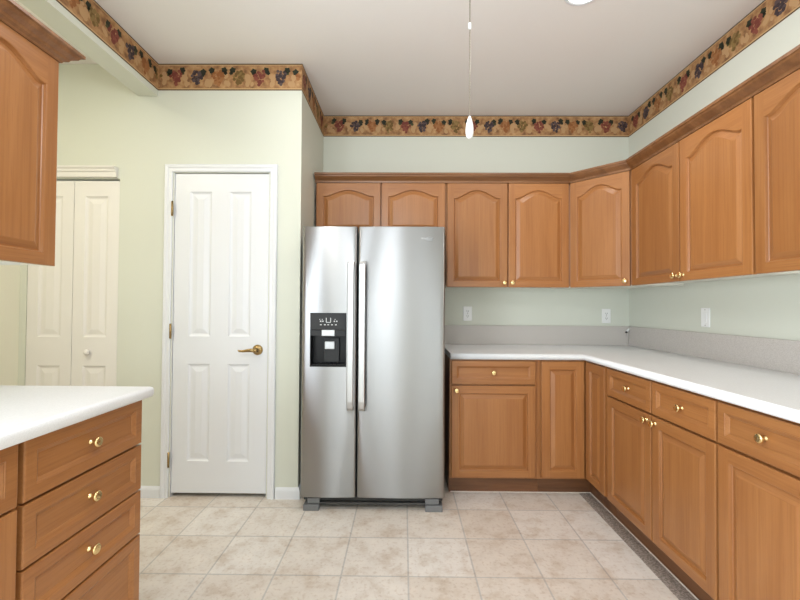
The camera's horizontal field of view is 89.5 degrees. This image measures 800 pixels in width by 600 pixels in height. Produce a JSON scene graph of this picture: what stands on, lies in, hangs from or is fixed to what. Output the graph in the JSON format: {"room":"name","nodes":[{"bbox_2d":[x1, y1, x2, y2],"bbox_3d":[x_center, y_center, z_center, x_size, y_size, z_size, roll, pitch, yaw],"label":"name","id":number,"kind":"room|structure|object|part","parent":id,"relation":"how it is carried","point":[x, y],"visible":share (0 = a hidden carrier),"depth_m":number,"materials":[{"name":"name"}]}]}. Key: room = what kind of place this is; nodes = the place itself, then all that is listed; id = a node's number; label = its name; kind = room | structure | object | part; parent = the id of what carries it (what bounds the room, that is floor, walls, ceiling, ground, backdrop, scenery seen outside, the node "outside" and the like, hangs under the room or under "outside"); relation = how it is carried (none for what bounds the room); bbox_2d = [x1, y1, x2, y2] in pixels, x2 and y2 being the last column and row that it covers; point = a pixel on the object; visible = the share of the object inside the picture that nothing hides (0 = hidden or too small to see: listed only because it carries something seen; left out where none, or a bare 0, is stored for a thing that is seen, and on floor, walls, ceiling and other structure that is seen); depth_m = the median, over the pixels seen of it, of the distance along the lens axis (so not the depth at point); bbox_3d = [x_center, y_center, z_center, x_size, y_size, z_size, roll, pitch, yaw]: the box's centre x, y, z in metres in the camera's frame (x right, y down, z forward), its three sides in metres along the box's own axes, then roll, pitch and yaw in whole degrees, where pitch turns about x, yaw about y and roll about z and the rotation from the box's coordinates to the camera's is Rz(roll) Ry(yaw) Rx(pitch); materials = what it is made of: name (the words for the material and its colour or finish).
{"room":"kitchen","nodes":[
{"label":"kitchen","id":0,"kind":"room"},
{"bbox_2d":[0,265,19,385],"bbox_3d":[-2.483,-0.181,0.244,0.100,2.743,4.835,0,-1,1],"label":"wall","id":1,"kind":"structure","parent":0,"point":[9,274],"depth_m":2.49,"materials":[{"name":"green paint"}]},
{"bbox_2d":[18,0,157,95],"bbox_3d":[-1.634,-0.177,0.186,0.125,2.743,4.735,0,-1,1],"label":"beam","id":2,"kind":"structure","parent":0,"point":[51,12],"depth_m":2.06,"materials":[{"name":"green paint"}]},
{"bbox_2d":[0,21,58,265],"bbox_3d":[-1.394,-0.510,1.060,0.331,0.757,0.835,0,-1,1],"label":"upper cabinet","id":3,"kind":"object","parent":2,"relation":"attached to","point":[29,77],"visible":1,"depth_m":1.36,"materials":[{"name":"brown wood"}]},
{"bbox_2d":[0,0,85,62],"bbox_3d":[-1.363,-0.908,1.094,0.323,0.054,0.890,0,-1,1],"label":"crown molding","id":4,"kind":"structure","parent":3,"relation":"attached to","point":[12,14],"depth_m":1.36,"materials":[{"name":"brown wood"}]},
{"bbox_2d":[56,0,158,89],"bbox_3d":[-1.563,-1.462,0.207,0.002,0.171,4.735,0,-1,1],"label":"trim","id":5,"kind":"structure","parent":2,"relation":"attached to","point":[89,13],"depth_m":2.17,"materials":[{"name":"multicoloured paper"}]},
{"bbox_2d":[18,64,323,497],"bbox_3d":[-1.517,-0.130,2.899,1.781,2.743,0.693,0,-1,1],"label":"wall","id":6,"kind":"structure","parent":0,"point":[101,121],"depth_m":2.56,"materials":[{"name":"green paint"}]},
{"bbox_2d":[25,165,119,385],"bbox_3d":[-2.096,0.189,2.548,0.617,2.064,0.072,0,-1,1],"label":"door","id":7,"kind":"structure","parent":6,"relation":"in","point":[72,304],"depth_m":2.56,"materials":[{"name":"white paint"}]},
{"bbox_3d":[-1.968,0.328,2.534,0.037,0.037,0.032,0,-1,1],"label":"knob","id":8,"kind":"part","parent":7,"relation":"part of","materials":[{"name":"white paint"}]},
{"bbox_3d":[-2.096,-0.812,2.549,0.607,0.064,0.040,0,-1,1],"label":"head trim","id":9,"kind":"part","parent":7,"relation":"part of","materials":[{"name":"white paint"}]},
{"bbox_2d":[139,486,159,497],"bbox_3d":[-1.645,1.200,2.523,0.292,0.070,0.014,0,-1,1],"label":"baseboard","id":10,"kind":"structure","parent":6,"relation":"attached to","point":[146,491],"depth_m":2.52,"materials":[{"name":"white paint"}]},
{"bbox_2d":[160,164,277,499],"bbox_3d":[-1.135,0.191,2.566,0.714,2.095,0.154,0,-1,1],"label":"door","id":11,"kind":"structure","parent":6,"relation":"in","point":[220,440],"depth_m":2.55,"materials":[{"name":"white paint"}]},
{"bbox_3d":[-0.933,0.314,2.514,0.138,0.066,0.059,0,-1,1],"label":"lever handle","id":12,"kind":"part","parent":11,"relation":"part of","materials":[{"name":"gold metal"}]},
{"bbox_2d":[158,64,301,90],"bbox_3d":[-1.083,-1.419,2.569,0.920,0.171,0.002,0,-1,1],"label":"trim","id":13,"kind":"structure","parent":6,"relation":"attached to","point":[217,77],"depth_m":2.57,"materials":[{"name":"multicoloured paper"}]},
{"bbox_2d":[275,483,300,499],"bbox_3d":[-0.698,1.211,2.861,0.155,0.070,0.707,0,-1,1],"label":"baseboard","id":14,"kind":"structure","parent":6,"relation":"attached to","point":[284,493],"depth_m":2.51,"materials":[{"name":"white paint"}]},
{"bbox_2d":[302,64,323,135],"bbox_3d":[-0.619,-1.411,2.912,0.002,0.171,0.693,0,-1,1],"label":"trim","id":15,"kind":"structure","parent":6,"relation":"attached to","point":[307,89],"depth_m":2.85,"materials":[{"name":"multicoloured paper"}]},
{"bbox_2d":[14,0,763,115],"bbox_3d":[-0.307,-1.560,0.544,4.431,0.050,5.628,0,-1,1],"label":"ceiling","id":16,"kind":"structure","parent":0,"point":[358,57],"depth_m":2.37,"materials":[{"name":"white paint"}]},
{"bbox_2d":[466,1,473,138],"bbox_3d":[0.211,-1.001,1.215,0.100,1.038,0.100,0,-1,1],"label":"pull chain","id":17,"kind":"object","parent":16,"relation":"hanging from","point":[469,125],"visible":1,"depth_m":1.21,"materials":[{"name":"silver metal"}]},
{"bbox_3d":[0.208,-0.517,1.207,0.024,0.068,0.024,0,-1,1],"label":"teardrop knob","id":18,"kind":"part","parent":17,"relation":"part of","materials":[{"name":"white plastic"}]},
{"bbox_3d":[0.211,-1.029,1.216,0.004,0.962,0.004,0,-1,1],"label":"bead chain","id":19,"kind":"part","parent":17,"relation":"part of","materials":[{"name":"silver metal"}]},
{"bbox_2d":[565,0,593,5],"bbox_3d":[0.900,-1.502,1.969,0.186,0.004,0.186,0,-1,1],"label":"recessed light","id":20,"kind":"object","parent":16,"relation":"in","point":[570,2],"visible":1,"depth_m":2.03,"materials":[{"name":"white paint"}]},
{"bbox_2d":[138,474,678,599],"bbox_3d":[-0.322,1.233,0.496,4.431,0.050,5.628,0,-1,1],"label":"floor","id":21,"kind":"structure","parent":0,"point":[482,545],"depth_m":1.98,"materials":[{"name":"tile"}]},
{"bbox_2d":[0,444,17,599],"bbox_3d":[-1.238,0.773,0.745,0.660,0.866,0.492,0,-1,1],"label":"base cabinet","id":22,"kind":"object","parent":21,"relation":"on","point":[8,456],"visible":0.88,"depth_m":0.96,"materials":[{"name":"brown wood"}]},
{"bbox_3d":[-0.947,0.799,0.740,0.020,0.582,0.482,0,-1,1],"label":"door","id":23,"kind":"part","parent":22,"relation":"part of","materials":[{"name":"brown wood"}]},
{"bbox_3d":[-0.945,0.423,0.747,0.020,0.156,0.482,0,-1,1],"label":"drawer","id":24,"kind":"part","parent":22,"relation":"part of","materials":[{"name":"brown wood"}]},
{"bbox_2d":[12,400,141,599],"bbox_3d":[-1.239,0.781,1.222,0.651,0.866,0.459,0,-1,1],"label":"base cabinet","id":25,"kind":"object","parent":21,"relation":"on","point":[79,494],"visible":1,"depth_m":1.19,"materials":[{"name":"brown wood"}]},
{"bbox_2d":[0,385,153,449],"bbox_3d":[-1.233,0.324,0.990,0.664,0.038,0.988,0,-1,1],"label":"countertop","id":26,"kind":"structure","parent":25,"relation":"on","point":[27,413],"depth_m":1.20,"materials":[{"name":"white laminate"}]},
{"bbox_3d":[-0.943,0.754,1.223,0.020,0.150,0.452,0,-1,1],"label":"drawer","id":27,"kind":"part","parent":25,"relation":"part of","materials":[{"name":"brown wood"}]},
{"bbox_3d":[-0.942,0.595,1.226,0.020,0.157,0.452,0,-1,1],"label":"drawer","id":28,"kind":"part","parent":25,"relation":"part of","materials":[{"name":"brown wood"}]},
{"bbox_3d":[-0.941,0.431,1.228,0.020,0.156,0.452,0,-1,1],"label":"drawer","id":29,"kind":"part","parent":25,"relation":"part of","materials":[{"name":"brown wood"}]},
{"bbox_3d":[-0.928,0.754,1.223,0.029,0.032,0.032,0,-1,1],"label":"knob","id":30,"kind":"part","parent":25,"relation":"part of","materials":[{"name":"gold metal"}]},
{"bbox_3d":[-0.927,0.595,1.226,0.029,0.032,0.032,0,-1,1],"label":"knob","id":31,"kind":"part","parent":25,"relation":"part of","materials":[{"name":"gold metal"}]},
{"bbox_3d":[-0.926,0.432,1.228,0.029,0.032,0.032,0,-1,1],"label":"knob","id":32,"kind":"part","parent":25,"relation":"part of","materials":[{"name":"gold metal"}]},
{"bbox_3d":[-0.944,0.967,1.219,0.020,0.263,0.452,0,-1,1],"label":"drawer","id":33,"kind":"part","parent":25,"relation":"part of","materials":[{"name":"brown wood"}]},
{"bbox_2d":[300,226,444,511],"bbox_3d":[-0.157,0.408,2.750,0.849,1.677,0.850,0,-1,1],"label":"refrigerator","id":34,"kind":"object","parent":21,"relation":"on","point":[373,383],"visible":1,"depth_m":2.38,"materials":[{"name":"grey metal"}]},
{"bbox_3d":[-0.423,0.127,2.389,0.215,0.101,0.011,0,-1,1],"label":"control panel","id":35,"kind":"part","parent":34,"relation":"part of","materials":[{"name":"grey plastic"}]},
{"bbox_3d":[-0.421,0.362,2.411,0.326,1.598,0.065,0,-1,1],"label":"freezer door","id":36,"kind":"part","parent":34,"relation":"part of","materials":[{"name":"silver metal"}]},
{"bbox_3d":[-0.420,0.271,2.412,0.060,0.046,0.012,0,-1,1],"label":"water spout","id":37,"kind":"part","parent":34,"relation":"part of","materials":[{"name":"plastic"}]},
{"bbox_3d":[-0.288,0.209,2.359,0.038,0.880,0.058,0,-1,1],"label":"handle","id":38,"kind":"part","parent":34,"relation":"part of","materials":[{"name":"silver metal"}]},
{"bbox_3d":[-0.221,0.210,2.358,0.039,0.880,0.058,0,-1,1],"label":"handle","id":39,"kind":"part","parent":34,"relation":"part of","materials":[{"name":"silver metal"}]},
{"bbox_3d":[0.007,0.364,2.407,0.516,1.598,0.065,0,-1,1],"label":"door","id":40,"kind":"part","parent":34,"relation":"part of","materials":[{"name":"silver metal"}]},
{"bbox_2d":[444,354,539,491],"bbox_3d":[0.611,0.820,2.873,0.579,0.866,0.659,0,-1,1],"label":"base cabinet","id":41,"kind":"object","parent":21,"relation":"on","point":[492,409],"visible":0.97,"depth_m":2.58,"materials":[{"name":"brown wood"}]},
{"bbox_3d":[0.599,0.465,2.588,0.537,0.149,0.020,0,-1,1],"label":"drawer","id":42,"kind":"part","parent":41,"relation":"part of","materials":[{"name":"brown wood"}]},
{"bbox_3d":[0.597,0.840,2.582,0.537,0.581,0.020,0,-1,1],"label":"door","id":43,"kind":"part","parent":41,"relation":"part of","materials":[{"name":"brown wood"}]},
{"bbox_2d":[450,491,698,599],"bbox_3d":[0.774,1.231,1.673,0.909,0.005,1.902,0,-1,1],"label":"trim","id":44,"kind":"structure","parent":21,"relation":"on","point":[450,491],"depth_m":2.62,"materials":[{"name":"beige"}]},
{"bbox_2d":[538,360,615,516],"bbox_3d":[1.357,0.822,2.755,0.913,0.866,0.889,0,-1,1],"label":"base cabinet","id":45,"kind":"object","parent":21,"relation":"on","point":[573,393],"visible":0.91,"depth_m":2.57,"materials":[{"name":"brown wood"}]},
{"bbox_3d":[1.039,0.763,2.579,0.272,0.740,0.020,0,-1,1],"label":"door","id":46,"kind":"part","parent":45,"relation":"part of","materials":[{"name":"brown wood"}]},
{"bbox_3d":[1.187,0.761,2.443,0.020,0.740,0.236,0,-1,1],"label":"door","id":47,"kind":"part","parent":45,"relation":"part of","materials":[{"name":"brown wood"}]},
{"bbox_2d":[445,344,799,423],"bbox_3d":[1.063,0.353,1.965,1.493,0.038,2.491,0,-1,1],"label":"countertop","id":48,"kind":"structure","parent":45,"relation":"on","point":[771,392],"depth_m":1.93,"materials":[{"name":"white laminate"}]},
{"bbox_2d":[579,493,696,599],"bbox_3d":[1.188,1.235,1.667,0.075,0.002,1.899,0,-1,1],"label":"trim","id":49,"kind":"structure","parent":21,"relation":"on","point":[656,567],"depth_m":1.98,"materials":[{"name":"tile"}]},
{"bbox_2d":[607,368,721,599],"bbox_3d":[1.473,0.808,1.897,0.659,0.866,0.821,0,-1,1],"label":"base cabinet","id":50,"kind":"object","parent":21,"relation":"on","point":[662,439],"visible":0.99,"depth_m":1.77,"materials":[{"name":"brown wood"}]},
{"bbox_3d":[1.171,0.460,2.095,0.029,0.032,0.032,0,-1,1],"label":"knob","id":51,"kind":"part","parent":50,"relation":"part of","materials":[{"name":"gold metal"}]},
{"bbox_3d":[1.186,0.460,2.094,0.020,0.149,0.404,0,-1,1],"label":"drawer","id":52,"kind":"part","parent":50,"relation":"part of","materials":[{"name":"brown wood"}]},
{"bbox_3d":[1.184,0.835,2.088,0.020,0.581,0.404,0,-1,1],"label":"door","id":53,"kind":"part","parent":50,"relation":"part of","materials":[{"name":"brown wood"}]},
{"bbox_3d":[1.159,0.569,1.919,0.029,0.032,0.032,0,-1,1],"label":"knob","id":54,"kind":"part","parent":50,"relation":"part of","materials":[{"name":"gold metal"}]},
{"bbox_3d":[1.159,0.568,1.853,0.029,0.032,0.032,0,-1,1],"label":"knob","id":55,"kind":"part","parent":50,"relation":"part of","materials":[{"name":"gold metal"}]},
{"bbox_3d":[1.167,0.453,1.691,0.029,0.032,0.032,0,-1,1],"label":"knob","id":56,"kind":"part","parent":50,"relation":"part of","materials":[{"name":"gold metal"}]},
{"bbox_3d":[1.182,0.453,1.691,0.020,0.149,0.383,0,-1,1],"label":"drawer","id":57,"kind":"part","parent":50,"relation":"part of","materials":[{"name":"brown wood"}]},
{"bbox_3d":[1.180,0.828,1.685,0.020,0.581,0.383,0,-1,1],"label":"door","id":58,"kind":"part","parent":50,"relation":"part of","materials":[{"name":"brown wood"}]},
{"bbox_2d":[718,401,799,599],"bbox_3d":[1.465,0.795,1.099,0.659,0.866,0.771,0,-1,1],"label":"base cabinet","id":59,"kind":"object","parent":21,"relation":"on","point":[759,452],"visible":1,"depth_m":1.32,"materials":[{"name":"brown wood"}]},
{"bbox_3d":[1.178,0.446,1.300,0.020,0.149,0.377,0,-1,1],"label":"drawer","id":60,"kind":"part","parent":59,"relation":"part of","materials":[{"name":"brown wood"}]},
{"bbox_3d":[1.163,0.446,1.300,0.029,0.032,0.032,0,-1,1],"label":"knob","id":61,"kind":"part","parent":59,"relation":"part of","materials":[{"name":"gold metal"}]},
{"bbox_2d":[323,137,628,325],"bbox_3d":[0.602,-0.111,3.275,2.650,2.743,0.100,0,-1,1],"label":"wall","id":62,"kind":"structure","parent":0,"point":[522,306],"depth_m":3.24,"materials":[{"name":"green paint"}]},
{"bbox_2d":[316,183,445,235],"bbox_3d":[-0.137,-0.658,3.076,0.945,0.386,0.326,0,-1,1],"label":"upper cabinet","id":63,"kind":"object","parent":62,"relation":"attached to","point":[358,205],"visible":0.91,"depth_m":2.92,"materials":[{"name":"brown wood"}]},
{"bbox_3d":[-0.373,-0.658,2.925,0.462,0.379,0.020,0,-1,1],"label":"door","id":64,"kind":"part","parent":63,"relation":"part of","materials":[{"name":"brown wood"}]},
{"bbox_3d":[0.096,-0.655,2.921,0.457,0.379,0.020,0,-1,1],"label":"door","id":65,"kind":"part","parent":63,"relation":"part of","materials":[{"name":"brown wood"}]},
{"bbox_2d":[463,306,471,320],"bbox_3d":[0.539,0.109,3.218,0.070,0.114,0.008,0,-1,1],"label":"wall outlet","id":66,"kind":"object","parent":62,"relation":"attached to","point":[467,311],"visible":1,"depth_m":3.22,"materials":[{"name":"white plastic"}]},
{"bbox_2d":[324,115,628,136],"bbox_3d":[0.609,-1.398,3.246,2.450,0.171,0.002,0,-1,1],"label":"trim","id":67,"kind":"structure","parent":62,"relation":"attached to","point":[334,125],"depth_m":3.25,"materials":[{"name":"multicoloured paper"}]},
{"bbox_2d":[445,183,568,288],"bbox_3d":[0.779,-0.467,3.050,0.885,0.757,0.355,0,-1,1],"label":"upper cabinet","id":68,"kind":"object","parent":62,"relation":"attached to","point":[498,234],"visible":0.99,"depth_m":2.90,"materials":[{"name":"brown wood"}]},
{"bbox_3d":[0.556,-0.467,2.913,0.432,0.750,0.020,0,-1,1],"label":"door","id":69,"kind":"part","parent":68,"relation":"part of","materials":[{"name":"brown wood"}]},
{"bbox_3d":[0.997,-0.465,2.909,0.432,0.750,0.020,0,-1,1],"label":"door","id":70,"kind":"part","parent":68,"relation":"part of","materials":[{"name":"brown wood"}]},
{"bbox_2d":[445,325,627,344],"bbox_3d":[1.066,0.279,3.204,1.475,0.152,0.020,0,-1,1],"label":"backsplash","id":71,"kind":"structure","parent":62,"relation":"attached to","point":[454,334],"depth_m":3.19,"materials":[{"name":"grey laminate"}]},
{"bbox_2d":[602,309,610,322],"bbox_3d":[1.640,0.127,3.207,0.070,0.114,0.008,0,-1,1],"label":"wall outlet","id":72,"kind":"object","parent":62,"relation":"attached to","point":[606,313],"visible":1,"depth_m":3.21,"materials":[{"name":"white plastic"}]},
{"bbox_2d":[629,8,799,340],"bbox_3d":[1.851,-0.152,0.499,0.100,2.743,5.428,0,-1,1],"label":"wall","id":73,"kind":"structure","parent":0,"point":[769,306],"depth_m":2.24,"materials":[{"name":"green paint"}]},
{"bbox_2d":[559,171,673,288],"bbox_3d":[1.522,-0.466,2.914,0.602,0.757,0.614,0,-1,1],"label":"upper cabinet","id":74,"kind":"object","parent":73,"relation":"attached to","point":[600,208],"visible":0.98,"depth_m":2.75,"materials":[{"name":"brown wood"}]},
{"bbox_2d":[314,44,799,183],"bbox_3d":[0.891,-0.883,2.313,1.344,0.062,3.008,1,-1,-45],"label":"crown molding","id":75,"kind":"structure","parent":74,"relation":"on","point":[788,63],"depth_m":2.64,"materials":[{"name":"brown wood"}]},
{"bbox_3d":[1.363,-0.466,2.764,0.020,0.750,0.387,1,-1,-44],"label":"door","id":76,"kind":"part","parent":74,"relation":"part of","materials":[{"name":"brown wood"}]},
{"bbox_2d":[701,308,709,326],"bbox_3d":[1.813,0.104,2.396,0.008,0.114,0.070,0,-1,1],"label":"wall switch","id":77,"kind":"object","parent":73,"relation":"attached to","point":[705,312],"visible":1,"depth_m":2.39,"materials":[{"name":"white plastic"}]},
{"bbox_2d":[631,98,790,285],"bbox_3d":[1.639,-0.478,2.154,0.355,0.757,0.910,0,-1,1],"label":"upper cabinet","id":78,"kind":"object","parent":73,"relation":"attached to","point":[693,201],"visible":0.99,"depth_m":2.00,"materials":[{"name":"brown wood"}]},
{"bbox_3d":[1.503,-0.471,2.382,0.020,0.750,0.446,0,-1,1],"label":"door","id":79,"kind":"part","parent":78,"relation":"part of","materials":[{"name":"brown wood"}]},
{"bbox_3d":[1.474,-0.133,2.120,0.029,0.032,0.032,0,-1,1],"label":"knob","id":80,"kind":"part","parent":78,"relation":"part of","materials":[{"name":"gold metal"}]},
{"bbox_3d":[1.498,-0.479,1.927,0.020,0.750,0.446,0,-1,1],"label":"door","id":81,"kind":"part","parent":78,"relation":"part of","materials":[{"name":"brown wood"}]},
{"bbox_2d":[628,326,799,374],"bbox_3d":[1.802,0.262,1.960,0.020,0.152,2.492,0,-1,1],"label":"backsplash","id":82,"kind":"structure","parent":73,"relation":"attached to","point":[782,355],"depth_m":2.23,"materials":[{"name":"grey laminate"}]},
{"bbox_2d":[629,0,799,135],"bbox_3d":[1.807,-1.438,0.522,0.002,0.171,5.428,0,-1,1],"label":"trim","id":83,"kind":"structure","parent":73,"relation":"attached to","point":[768,14],"depth_m":2.32,"materials":[{"name":"multicoloured paper"}]},
{"bbox_2d":[754,69,799,273],"bbox_3d":[1.631,-0.493,1.245,0.355,0.757,0.903,0,-1,1],"label":"upper cabinet","id":84,"kind":"object","parent":73,"relation":"attached to","point":[777,107],"visible":1,"depth_m":1.59,"materials":[{"name":"brown wood"}]}
]}

